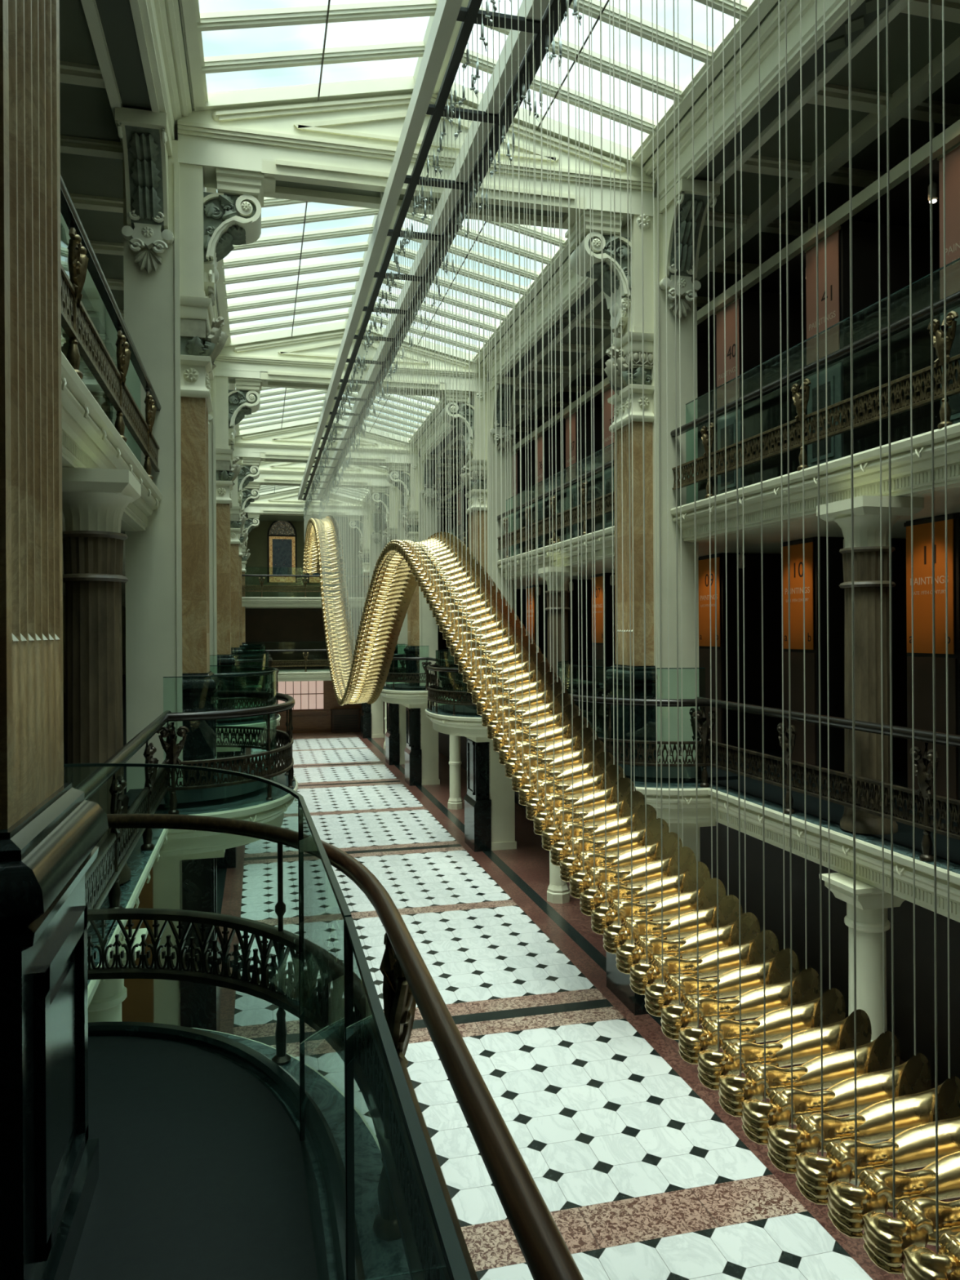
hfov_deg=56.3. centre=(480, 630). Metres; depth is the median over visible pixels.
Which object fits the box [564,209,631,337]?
bracket
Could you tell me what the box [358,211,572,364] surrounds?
skylight
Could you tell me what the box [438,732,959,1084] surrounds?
wall
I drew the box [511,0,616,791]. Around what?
hanging sculpture element
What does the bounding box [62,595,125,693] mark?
wall
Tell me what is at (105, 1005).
column
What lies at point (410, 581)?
hanging sculpture element
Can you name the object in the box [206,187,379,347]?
skylight
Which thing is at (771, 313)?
display case
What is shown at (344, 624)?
hanging sculpture element
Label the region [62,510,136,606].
floor
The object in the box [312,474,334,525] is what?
hanging sculpture element
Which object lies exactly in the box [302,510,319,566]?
hanging sculpture element
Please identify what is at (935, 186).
spotlight
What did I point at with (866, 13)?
cornice
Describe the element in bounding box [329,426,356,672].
hanging sculpture element
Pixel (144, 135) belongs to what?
bracket
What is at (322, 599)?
hanging sculpture element
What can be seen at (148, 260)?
pendant
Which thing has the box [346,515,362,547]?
bracket
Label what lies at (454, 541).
hanging sculpture element
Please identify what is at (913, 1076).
hanging sculpture element
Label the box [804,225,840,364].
banner
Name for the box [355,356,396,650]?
hanging sculpture element
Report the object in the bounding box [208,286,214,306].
pendant
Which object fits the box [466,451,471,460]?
pendant
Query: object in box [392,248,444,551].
hanging sculpture element
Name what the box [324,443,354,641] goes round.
hanging sculpture element
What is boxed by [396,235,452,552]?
hanging sculpture element
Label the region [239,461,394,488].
tie beam
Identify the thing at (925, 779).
gallery railing
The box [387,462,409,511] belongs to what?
bracket
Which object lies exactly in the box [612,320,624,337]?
pendant
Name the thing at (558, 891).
column
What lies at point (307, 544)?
hanging sculpture element
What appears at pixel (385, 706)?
column
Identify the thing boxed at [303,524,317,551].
hanging sculpture element
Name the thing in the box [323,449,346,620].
hanging sculpture element
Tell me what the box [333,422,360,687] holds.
hanging sculpture element
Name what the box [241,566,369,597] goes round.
gallery railing
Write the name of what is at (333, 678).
hanging sculpture element
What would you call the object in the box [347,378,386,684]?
hanging sculpture element
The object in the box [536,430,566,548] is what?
display case
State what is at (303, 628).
wall
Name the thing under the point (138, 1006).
panel
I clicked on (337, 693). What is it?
hanging sculpture element
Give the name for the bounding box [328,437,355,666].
hanging sculpture element
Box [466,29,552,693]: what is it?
hanging sculpture element
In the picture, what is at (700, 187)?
bracket
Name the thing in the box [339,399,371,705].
hanging sculpture element
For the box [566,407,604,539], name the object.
display case
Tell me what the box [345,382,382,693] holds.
hanging sculpture element
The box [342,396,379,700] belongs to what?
hanging sculpture element
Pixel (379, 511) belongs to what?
bracket
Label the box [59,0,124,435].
wall
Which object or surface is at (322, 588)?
hanging sculpture element
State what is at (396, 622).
hanging sculpture element
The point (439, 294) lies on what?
hanging sculpture element
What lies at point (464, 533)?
gallery railing
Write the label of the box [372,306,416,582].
hanging sculpture element
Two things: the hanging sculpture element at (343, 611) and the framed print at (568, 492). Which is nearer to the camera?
the framed print at (568, 492)
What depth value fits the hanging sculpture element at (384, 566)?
12.54 m
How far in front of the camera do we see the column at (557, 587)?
15.78 m
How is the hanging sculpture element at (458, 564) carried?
hanging from the frame
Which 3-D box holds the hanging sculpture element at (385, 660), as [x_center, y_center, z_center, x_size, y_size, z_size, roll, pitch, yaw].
[-1.910,-2.077,15.848,0.714,5.344,0.174,0,0,-14]
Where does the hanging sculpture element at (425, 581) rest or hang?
hanging from the frame
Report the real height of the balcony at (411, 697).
0.620 m
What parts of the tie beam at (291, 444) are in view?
raking moulding, soffit frame, string moulding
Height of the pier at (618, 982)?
10.250 m
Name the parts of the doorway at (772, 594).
panel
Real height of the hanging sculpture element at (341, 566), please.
3.175 m
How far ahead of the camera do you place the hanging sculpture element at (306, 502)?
31.34 m
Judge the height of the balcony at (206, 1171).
0.520 m
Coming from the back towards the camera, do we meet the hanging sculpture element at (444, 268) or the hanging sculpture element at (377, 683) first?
the hanging sculpture element at (377, 683)
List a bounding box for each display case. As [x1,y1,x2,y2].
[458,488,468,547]
[512,448,535,555]
[513,589,526,629]
[527,584,547,660]
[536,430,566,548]
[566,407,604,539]
[568,579,592,710]
[593,573,615,715]
[604,466,614,528]
[697,342,717,500]
[698,645,699,697]
[717,290,807,494]
[938,164,959,423]
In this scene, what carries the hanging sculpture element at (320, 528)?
hanging from the frame
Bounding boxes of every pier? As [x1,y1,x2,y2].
[0,0,108,1279]
[123,139,228,1031]
[208,368,241,869]
[230,456,247,764]
[237,502,248,759]
[241,524,250,665]
[359,510,384,738]
[382,486,407,764]
[400,456,439,786]
[460,382,516,852]
[604,197,700,1015]
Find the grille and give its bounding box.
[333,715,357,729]
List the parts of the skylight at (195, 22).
tie rod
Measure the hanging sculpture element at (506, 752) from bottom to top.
5.682 m
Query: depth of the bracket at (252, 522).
39.29 m
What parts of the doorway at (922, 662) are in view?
panel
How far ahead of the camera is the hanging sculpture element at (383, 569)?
12.71 m
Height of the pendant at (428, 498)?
0.267 m
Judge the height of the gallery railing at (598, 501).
1.334 m
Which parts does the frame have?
rail, cable rail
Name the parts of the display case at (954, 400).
panel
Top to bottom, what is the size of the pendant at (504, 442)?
0.267 m
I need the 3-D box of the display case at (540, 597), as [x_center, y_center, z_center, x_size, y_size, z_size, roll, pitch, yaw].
[2.370,0.281,22.319,2.300,2.910,0.720,0,0,-14]
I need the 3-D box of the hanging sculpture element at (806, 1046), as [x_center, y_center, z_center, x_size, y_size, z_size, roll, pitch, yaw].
[1.161,-1.532,3.420,0.719,6.471,0.174,0,0,-14]
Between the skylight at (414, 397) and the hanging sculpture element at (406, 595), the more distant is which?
the skylight at (414, 397)
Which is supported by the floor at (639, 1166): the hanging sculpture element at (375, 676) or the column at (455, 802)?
the column at (455, 802)
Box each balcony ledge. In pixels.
[61,351,162,531]
[87,809,168,1006]
[241,596,359,607]
[247,671,331,681]
[434,695,465,706]
[496,525,614,579]
[670,422,959,542]
[698,782,959,921]
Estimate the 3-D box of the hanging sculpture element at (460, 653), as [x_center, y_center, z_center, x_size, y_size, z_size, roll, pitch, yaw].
[0.123,-2.237,7.614,0.716,5.048,0.174,0,0,-14]
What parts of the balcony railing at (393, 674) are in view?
post, handrail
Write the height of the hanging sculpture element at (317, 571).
2.609 m
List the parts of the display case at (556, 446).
panel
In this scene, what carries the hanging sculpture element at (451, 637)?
hanging from the frame
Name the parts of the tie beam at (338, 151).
string moulding, raking moulding, soffit panel, soffit frame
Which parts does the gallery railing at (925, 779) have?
handrail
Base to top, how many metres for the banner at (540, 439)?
1.560 m
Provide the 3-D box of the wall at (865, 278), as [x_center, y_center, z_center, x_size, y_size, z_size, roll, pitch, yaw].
[5.257,-3.205,11.119,2.326,3.250,0.720,0,0,-14]
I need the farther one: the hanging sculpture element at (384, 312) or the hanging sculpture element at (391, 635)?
the hanging sculpture element at (391, 635)
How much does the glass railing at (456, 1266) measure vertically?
1.150 m
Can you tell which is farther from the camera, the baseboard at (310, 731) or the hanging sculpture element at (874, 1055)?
the baseboard at (310, 731)
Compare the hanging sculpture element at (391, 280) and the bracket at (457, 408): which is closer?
the hanging sculpture element at (391, 280)
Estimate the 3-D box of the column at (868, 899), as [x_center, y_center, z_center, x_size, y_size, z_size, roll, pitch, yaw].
[3.390,3.475,7.836,0.600,2.610,0.500,0,0,-14]
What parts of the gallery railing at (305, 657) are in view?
handrail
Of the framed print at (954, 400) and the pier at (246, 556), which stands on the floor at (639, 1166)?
the pier at (246, 556)
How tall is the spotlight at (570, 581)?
0.300 m
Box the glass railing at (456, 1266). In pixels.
[63,763,471,1279]
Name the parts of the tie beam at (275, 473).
soffit frame, raking moulding, string moulding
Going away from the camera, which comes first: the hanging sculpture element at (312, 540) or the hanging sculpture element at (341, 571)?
the hanging sculpture element at (341, 571)
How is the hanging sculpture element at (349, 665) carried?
hanging from the frame
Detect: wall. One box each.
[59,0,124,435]
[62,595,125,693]
[244,514,456,730]
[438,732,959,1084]
[782,536,907,773]
[807,219,940,466]
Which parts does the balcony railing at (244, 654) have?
handrail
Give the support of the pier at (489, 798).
on the floor at (639, 1166)
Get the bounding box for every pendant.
[134,249,161,274]
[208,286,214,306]
[231,440,234,450]
[424,497,432,505]
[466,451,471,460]
[496,439,506,450]
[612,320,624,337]
[669,297,690,318]
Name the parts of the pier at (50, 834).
panel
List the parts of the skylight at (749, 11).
tie rod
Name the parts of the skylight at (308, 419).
tie rod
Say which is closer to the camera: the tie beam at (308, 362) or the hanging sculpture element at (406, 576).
the hanging sculpture element at (406, 576)
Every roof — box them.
[177,0,220,329]
[366,0,781,501]
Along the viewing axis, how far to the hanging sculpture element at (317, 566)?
33.23 m
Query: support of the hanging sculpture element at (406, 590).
hanging from the frame
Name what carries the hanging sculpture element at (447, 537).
hanging from the frame
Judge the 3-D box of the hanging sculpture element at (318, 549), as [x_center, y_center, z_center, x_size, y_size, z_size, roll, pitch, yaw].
[-4.181,-3.451,25.012,0.718,2.570,0.174,0,0,-14]
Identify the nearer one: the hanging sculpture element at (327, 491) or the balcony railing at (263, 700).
the balcony railing at (263, 700)
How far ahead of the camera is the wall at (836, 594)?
10.86 m
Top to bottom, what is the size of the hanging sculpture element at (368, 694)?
6.047 m
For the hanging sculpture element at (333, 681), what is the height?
5.976 m
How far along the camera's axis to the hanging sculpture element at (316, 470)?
26.36 m
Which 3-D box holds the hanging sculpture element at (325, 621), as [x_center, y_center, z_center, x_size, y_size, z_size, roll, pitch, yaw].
[-3.637,-2.450,22.837,0.716,4.578,0.173,0,0,-14]
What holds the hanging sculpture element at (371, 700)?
hanging from the frame
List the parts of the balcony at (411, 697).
moulding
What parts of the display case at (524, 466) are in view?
panel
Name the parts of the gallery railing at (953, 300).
handrail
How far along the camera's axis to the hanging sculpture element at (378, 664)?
15.95 m
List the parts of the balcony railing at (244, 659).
handrail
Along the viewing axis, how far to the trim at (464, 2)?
10.54 m
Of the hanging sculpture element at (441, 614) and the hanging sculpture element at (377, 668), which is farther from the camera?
the hanging sculpture element at (377, 668)
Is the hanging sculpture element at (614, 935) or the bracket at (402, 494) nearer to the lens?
the hanging sculpture element at (614, 935)
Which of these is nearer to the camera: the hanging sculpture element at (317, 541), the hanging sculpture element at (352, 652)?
the hanging sculpture element at (352, 652)
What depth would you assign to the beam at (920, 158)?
10.75 m
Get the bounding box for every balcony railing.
[87,813,583,1279]
[156,665,295,814]
[213,651,279,725]
[231,645,272,688]
[239,644,271,681]
[382,644,431,690]
[389,653,404,680]
[426,649,476,715]
[546,659,715,787]
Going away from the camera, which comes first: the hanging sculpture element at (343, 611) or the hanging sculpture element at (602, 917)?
the hanging sculpture element at (602, 917)
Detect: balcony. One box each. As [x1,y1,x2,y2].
[68,1021,411,1279]
[124,763,297,862]
[216,708,280,751]
[233,686,269,709]
[242,680,269,688]
[380,683,443,708]
[384,678,404,684]
[425,702,493,742]
[559,763,737,828]
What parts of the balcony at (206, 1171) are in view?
moulding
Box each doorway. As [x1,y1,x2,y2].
[698,552,783,750]
[906,512,959,809]
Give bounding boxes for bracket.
[115,106,173,274]
[203,168,264,306]
[208,412,213,424]
[228,377,262,450]
[237,457,260,506]
[240,481,260,515]
[244,512,260,546]
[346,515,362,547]
[370,510,382,543]
[371,485,386,527]
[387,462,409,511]
[398,491,406,519]
[420,454,440,505]
[439,390,474,460]
[489,376,519,450]
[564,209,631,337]
[659,177,719,318]
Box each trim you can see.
[80,0,222,364]
[275,692,361,730]
[305,0,467,487]
[366,0,912,511]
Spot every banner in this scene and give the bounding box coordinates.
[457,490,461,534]
[512,451,517,508]
[526,585,535,639]
[534,432,544,496]
[564,409,576,482]
[591,573,603,643]
[603,386,614,463]
[697,554,721,646]
[715,295,740,408]
[782,538,814,649]
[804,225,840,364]
[903,514,955,653]
[937,141,959,300]
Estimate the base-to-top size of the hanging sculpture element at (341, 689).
6.138 m
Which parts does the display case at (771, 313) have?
panel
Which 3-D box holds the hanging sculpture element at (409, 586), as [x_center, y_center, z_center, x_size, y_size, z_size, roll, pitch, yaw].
[-1.300,-2.673,13.362,0.718,4.160,0.174,0,0,-14]
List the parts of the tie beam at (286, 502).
soffit frame, string moulding, raking moulding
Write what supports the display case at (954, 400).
on the ceiling at (771, 535)
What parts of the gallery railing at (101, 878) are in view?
handrail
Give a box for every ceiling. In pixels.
[95,0,151,111]
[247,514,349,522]
[436,0,959,517]
[444,157,939,502]
[508,485,959,589]
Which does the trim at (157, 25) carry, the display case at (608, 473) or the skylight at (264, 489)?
the skylight at (264, 489)
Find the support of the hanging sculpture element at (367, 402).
hanging from the frame
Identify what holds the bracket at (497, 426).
attached to the pier at (489, 798)
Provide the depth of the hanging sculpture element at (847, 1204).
2.59 m
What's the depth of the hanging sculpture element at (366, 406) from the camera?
18.75 m
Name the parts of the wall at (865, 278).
panel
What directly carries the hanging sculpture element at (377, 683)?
hanging from the frame
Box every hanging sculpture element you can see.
[302,502,320,562]
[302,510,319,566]
[302,511,321,570]
[302,513,319,573]
[303,499,321,549]
[303,506,320,558]
[303,507,318,555]
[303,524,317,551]
[304,500,316,546]
[304,503,316,542]
[304,504,315,540]
[304,541,316,544]
[305,494,315,535]
[305,502,324,537]
[305,507,323,538]
[306,491,325,528]
[306,493,324,531]
[308,491,328,524]
[309,484,328,523]
[310,481,328,519]
[310,485,330,522]
[311,479,331,519]
[311,484,333,520]
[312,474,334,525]
[312,475,334,522]
[313,471,334,524]
[313,478,334,524]
[314,470,335,527]
[314,477,336,530]
[315,465,340,537]
[315,466,340,541]
[315,469,336,530]
[315,472,340,532]
[315,477,340,534]
[316,462,342,545]
[316,467,342,548]
[317,463,342,552]
[317,475,342,557]
[318,461,342,562]
[318,461,342,567]
[319,458,342,573]
[319,468,342,579]
[320,453,344,602]
[320,455,343,585]
[320,462,343,591]
[320,466,344,597]
[321,451,345,607]
[321,465,346,611]
[322,447,346,616]
[323,444,351,624]
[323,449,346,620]
[324,441,353,632]
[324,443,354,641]
[324,447,352,628]
[324,454,353,636]
[325,440,354,645]
[326,435,354,653]
[326,451,354,648]
[327,441,354,656]
[328,431,355,663]
[328,436,354,659]
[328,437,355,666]
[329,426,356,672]
[329,431,355,669]
[330,426,357,676]
[330,432,358,678]
[331,421,359,681]
[332,423,359,685]
[333,416,361,688]
[333,416,362,692]
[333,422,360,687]
[333,425,363,694]
[335,409,364,697]
[335,413,364,695]
[336,408,365,700]
[337,404,368,704]
[337,405,367,703]
[337,407,366,702]
[338,401,368,704]
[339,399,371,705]
[340,395,373,705]
[341,394,375,704]
[342,391,377,702]
[342,395,376,702]
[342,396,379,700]
[344,391,380,697]
[344,391,382,696]
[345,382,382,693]
[346,382,384,691]
[346,383,385,688]
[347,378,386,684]
[348,382,387,681]
[349,371,389,677]
[350,371,390,673]
[351,364,391,669]
[352,362,392,665]
[353,359,394,660]
[354,360,395,655]
[355,350,398,645]
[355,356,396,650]
[356,347,399,640]
[358,346,400,636]
[359,348,402,631]
[360,338,404,626]
[360,339,405,622]
[362,332,407,617]
[363,328,408,613]
[364,325,410,608]
[365,324,412,604]
[366,318,413,599]
[368,311,417,591]
[368,320,415,595]
[370,315,417,586]
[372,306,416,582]
[373,299,416,577]
[374,295,418,573]
[376,293,421,569]
[377,289,422,566]
[378,287,425,564]
[380,303,428,560]
[382,276,429,558]
[383,271,431,555]
[385,269,433,554]
[386,258,435,552]
[388,253,438,551]
[391,248,440,551]
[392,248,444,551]
[394,237,448,551]
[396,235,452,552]
[398,225,455,555]
[400,219,458,556]
[402,217,462,559]
[404,206,466,563]
[407,200,469,567]
[409,193,473,571]
[412,186,476,576]
[414,183,479,582]
[417,171,484,586]
[420,163,488,591]
[422,155,492,598]
[426,151,496,604]
[429,137,501,611]
[432,128,505,617]
[435,119,510,625]
[439,115,514,631]
[442,99,519,639]
[446,88,524,648]
[449,78,530,656]
[453,66,536,664]
[457,54,542,674]
[462,42,547,683]
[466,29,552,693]
[471,17,560,704]
[476,2,567,715]
[481,0,574,727]
[487,0,582,739]
[493,0,590,751]
[498,0,598,764]
[505,0,607,777]
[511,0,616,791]
[518,0,626,805]
[525,0,635,820]
[533,0,644,835]
[542,0,656,850]
[550,0,669,866]
[559,0,682,881]
[569,0,696,898]
[579,0,711,915]
[591,0,725,934]
[603,0,742,954]
[615,0,759,973]
[629,0,778,995]
[644,0,799,1017]
[660,0,820,1039]
[678,0,845,1064]
[697,0,871,1089]
[718,0,900,1116]
[741,0,931,1144]
[766,0,959,1173]
[795,0,959,1204]
[826,0,959,1238]
[862,0,959,1274]
[902,0,959,1279]
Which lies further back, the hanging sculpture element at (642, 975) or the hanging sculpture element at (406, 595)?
the hanging sculpture element at (406, 595)
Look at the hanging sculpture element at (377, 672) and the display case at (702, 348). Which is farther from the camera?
the hanging sculpture element at (377, 672)
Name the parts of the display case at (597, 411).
panel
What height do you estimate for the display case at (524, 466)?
3.250 m
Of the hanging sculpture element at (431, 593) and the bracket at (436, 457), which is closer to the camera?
the hanging sculpture element at (431, 593)
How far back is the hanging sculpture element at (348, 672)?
20.61 m
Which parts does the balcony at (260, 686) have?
moulding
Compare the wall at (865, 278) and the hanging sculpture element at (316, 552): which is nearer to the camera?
the wall at (865, 278)
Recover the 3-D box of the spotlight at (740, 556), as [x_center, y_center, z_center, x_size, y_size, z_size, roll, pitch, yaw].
[3.510,-0.990,12.044,0.100,0.300,0.100,0,0,-14]
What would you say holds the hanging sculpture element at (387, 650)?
hanging from the frame
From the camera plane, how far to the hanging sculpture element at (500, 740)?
6.36 m
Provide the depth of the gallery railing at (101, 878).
5.70 m
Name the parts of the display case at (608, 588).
panel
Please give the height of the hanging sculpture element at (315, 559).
2.214 m
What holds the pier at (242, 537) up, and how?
on the floor at (639, 1166)
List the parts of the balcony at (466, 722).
moulding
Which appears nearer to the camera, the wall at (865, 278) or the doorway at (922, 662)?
the doorway at (922, 662)
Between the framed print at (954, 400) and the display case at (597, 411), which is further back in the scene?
the display case at (597, 411)
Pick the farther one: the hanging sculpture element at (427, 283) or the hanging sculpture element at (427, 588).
the hanging sculpture element at (427, 283)
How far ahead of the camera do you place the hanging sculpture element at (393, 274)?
11.29 m
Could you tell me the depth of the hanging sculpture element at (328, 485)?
28.84 m
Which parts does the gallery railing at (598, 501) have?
handrail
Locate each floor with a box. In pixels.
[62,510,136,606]
[63,674,126,795]
[216,730,959,1279]
[244,606,359,608]
[250,668,329,671]
[434,666,959,922]
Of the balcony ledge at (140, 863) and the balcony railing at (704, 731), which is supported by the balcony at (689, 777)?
the balcony railing at (704, 731)
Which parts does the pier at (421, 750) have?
panel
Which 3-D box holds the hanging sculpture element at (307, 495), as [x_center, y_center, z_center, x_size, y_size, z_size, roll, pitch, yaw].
[-5.719,-4.021,31.225,0.719,1.413,0.174,0,0,-14]
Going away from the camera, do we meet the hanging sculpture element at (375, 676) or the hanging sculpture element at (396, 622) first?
the hanging sculpture element at (396, 622)
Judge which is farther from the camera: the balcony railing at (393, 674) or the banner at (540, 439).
the balcony railing at (393, 674)
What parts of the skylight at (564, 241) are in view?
tie rod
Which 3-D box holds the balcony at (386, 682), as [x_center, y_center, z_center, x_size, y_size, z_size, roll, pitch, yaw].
[-3.401,2.040,32.633,1.820,0.620,3.500,0,0,-14]
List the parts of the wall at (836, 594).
panel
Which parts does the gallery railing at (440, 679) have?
handrail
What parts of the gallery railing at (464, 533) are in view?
handrail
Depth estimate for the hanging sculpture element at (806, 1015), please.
3.57 m
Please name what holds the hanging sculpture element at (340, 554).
hanging from the frame
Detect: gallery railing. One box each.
[60,174,160,480]
[74,710,177,928]
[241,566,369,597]
[244,641,328,671]
[424,657,465,700]
[446,520,468,544]
[497,442,614,558]
[558,675,610,746]
[670,257,959,498]
[688,697,959,862]
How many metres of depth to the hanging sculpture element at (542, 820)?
5.43 m
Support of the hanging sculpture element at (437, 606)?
hanging from the frame
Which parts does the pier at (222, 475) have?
panel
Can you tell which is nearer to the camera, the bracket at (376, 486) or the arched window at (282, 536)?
the bracket at (376, 486)
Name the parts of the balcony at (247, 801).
moulding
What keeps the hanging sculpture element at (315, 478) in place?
hanging from the frame
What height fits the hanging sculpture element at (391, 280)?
3.756 m
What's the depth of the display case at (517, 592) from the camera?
23.95 m
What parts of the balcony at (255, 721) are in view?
moulding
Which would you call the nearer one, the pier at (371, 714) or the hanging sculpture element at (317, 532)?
the hanging sculpture element at (317, 532)
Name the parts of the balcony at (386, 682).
moulding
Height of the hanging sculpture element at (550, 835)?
6.039 m
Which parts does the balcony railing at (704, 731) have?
post, handrail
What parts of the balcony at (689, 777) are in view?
moulding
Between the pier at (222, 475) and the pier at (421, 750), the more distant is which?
the pier at (421, 750)
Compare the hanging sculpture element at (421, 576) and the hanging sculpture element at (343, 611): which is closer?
the hanging sculpture element at (421, 576)
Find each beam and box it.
[177,93,655,229]
[214,329,487,397]
[229,422,417,466]
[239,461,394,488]
[244,488,368,516]
[436,119,959,506]
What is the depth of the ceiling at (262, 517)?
41.31 m
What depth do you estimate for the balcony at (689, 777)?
10.16 m
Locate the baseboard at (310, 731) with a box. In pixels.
[274,728,360,733]
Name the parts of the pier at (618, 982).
panel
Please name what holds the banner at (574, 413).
attached to the display case at (597, 411)
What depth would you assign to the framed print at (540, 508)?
21.70 m
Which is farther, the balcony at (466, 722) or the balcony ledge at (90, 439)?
the balcony at (466, 722)
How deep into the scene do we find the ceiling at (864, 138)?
10.71 m
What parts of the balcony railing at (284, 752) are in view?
handrail, post, post, post, post, post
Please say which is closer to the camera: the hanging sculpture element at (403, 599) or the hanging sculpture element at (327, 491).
the hanging sculpture element at (403, 599)
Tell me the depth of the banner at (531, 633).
21.98 m
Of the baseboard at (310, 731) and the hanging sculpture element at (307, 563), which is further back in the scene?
the baseboard at (310, 731)
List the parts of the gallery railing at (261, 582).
handrail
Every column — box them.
[62,466,141,884]
[88,928,147,1022]
[383,702,386,748]
[447,734,462,809]
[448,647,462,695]
[537,566,581,693]
[546,850,569,903]
[816,495,924,835]
[822,872,905,1186]
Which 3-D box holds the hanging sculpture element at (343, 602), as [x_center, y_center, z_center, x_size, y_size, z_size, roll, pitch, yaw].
[-3.793,-2.678,23.458,0.718,4.121,0.174,0,0,-14]
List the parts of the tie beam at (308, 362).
raking moulding, string moulding, soffit frame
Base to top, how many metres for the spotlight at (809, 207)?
0.982 m
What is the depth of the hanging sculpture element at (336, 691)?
19.37 m
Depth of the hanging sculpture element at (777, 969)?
3.88 m
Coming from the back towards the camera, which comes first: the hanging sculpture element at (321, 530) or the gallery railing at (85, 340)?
the hanging sculpture element at (321, 530)
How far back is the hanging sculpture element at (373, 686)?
16.89 m
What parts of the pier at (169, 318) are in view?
panel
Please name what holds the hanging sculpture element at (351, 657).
hanging from the frame
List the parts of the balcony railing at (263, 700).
handrail, post, post, post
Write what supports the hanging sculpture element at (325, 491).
hanging from the frame
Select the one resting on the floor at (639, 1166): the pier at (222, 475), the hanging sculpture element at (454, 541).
the pier at (222, 475)
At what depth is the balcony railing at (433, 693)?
19.24 m
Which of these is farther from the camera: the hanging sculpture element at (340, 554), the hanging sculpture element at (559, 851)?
the hanging sculpture element at (340, 554)
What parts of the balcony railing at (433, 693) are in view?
post, post, post, post, handrail, post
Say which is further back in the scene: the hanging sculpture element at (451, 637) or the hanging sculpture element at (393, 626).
the hanging sculpture element at (393, 626)
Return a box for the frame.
[297,0,572,500]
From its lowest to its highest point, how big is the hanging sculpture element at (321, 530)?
1.935 m
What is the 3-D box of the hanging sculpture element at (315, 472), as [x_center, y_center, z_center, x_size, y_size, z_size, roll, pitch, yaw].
[-4.608,-3.901,26.731,0.718,1.665,0.165,0,0,-9]
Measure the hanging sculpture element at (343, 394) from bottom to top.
6.216 m
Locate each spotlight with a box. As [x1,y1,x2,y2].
[537,582,540,595]
[568,581,573,591]
[609,574,614,585]
[738,546,745,568]
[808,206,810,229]
[928,119,937,203]
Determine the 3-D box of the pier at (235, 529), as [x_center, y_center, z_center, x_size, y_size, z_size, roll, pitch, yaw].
[-7.569,-0.281,26.975,1.121,10.250,0.984,0,0,-14]
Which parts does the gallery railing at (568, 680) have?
handrail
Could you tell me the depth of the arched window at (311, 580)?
42.72 m
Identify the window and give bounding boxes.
[266,520,297,582]
[277,680,327,714]
[307,540,336,582]
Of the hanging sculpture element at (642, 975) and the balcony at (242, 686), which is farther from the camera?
the balcony at (242, 686)
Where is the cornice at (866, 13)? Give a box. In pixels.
[377,0,893,509]
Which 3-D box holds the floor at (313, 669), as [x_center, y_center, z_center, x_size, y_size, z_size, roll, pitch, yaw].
[-8.096,2.027,41.260,6.200,0.420,2.800,0,0,-14]
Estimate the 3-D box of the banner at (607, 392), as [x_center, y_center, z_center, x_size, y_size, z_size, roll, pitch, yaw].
[2.526,-3.965,17.398,0.030,1.560,0.680,0,0,-14]
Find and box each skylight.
[181,0,438,111]
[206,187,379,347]
[229,383,327,436]
[242,484,299,495]
[310,486,368,502]
[328,391,441,444]
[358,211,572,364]
[436,0,777,168]
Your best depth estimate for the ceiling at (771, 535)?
10.60 m
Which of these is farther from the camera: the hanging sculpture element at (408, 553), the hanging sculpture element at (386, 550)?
the hanging sculpture element at (386, 550)
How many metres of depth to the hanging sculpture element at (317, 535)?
25.60 m
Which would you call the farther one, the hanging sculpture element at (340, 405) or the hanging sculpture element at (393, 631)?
the hanging sculpture element at (340, 405)
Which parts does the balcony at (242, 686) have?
moulding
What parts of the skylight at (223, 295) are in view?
tie rod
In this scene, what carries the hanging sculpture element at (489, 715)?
hanging from the frame
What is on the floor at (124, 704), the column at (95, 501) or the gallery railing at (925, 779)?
the column at (95, 501)
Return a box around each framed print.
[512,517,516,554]
[536,506,542,546]
[566,491,574,537]
[719,419,736,490]
[946,319,959,420]
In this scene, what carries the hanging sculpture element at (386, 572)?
hanging from the frame
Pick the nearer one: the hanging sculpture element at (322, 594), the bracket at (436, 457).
the hanging sculpture element at (322, 594)

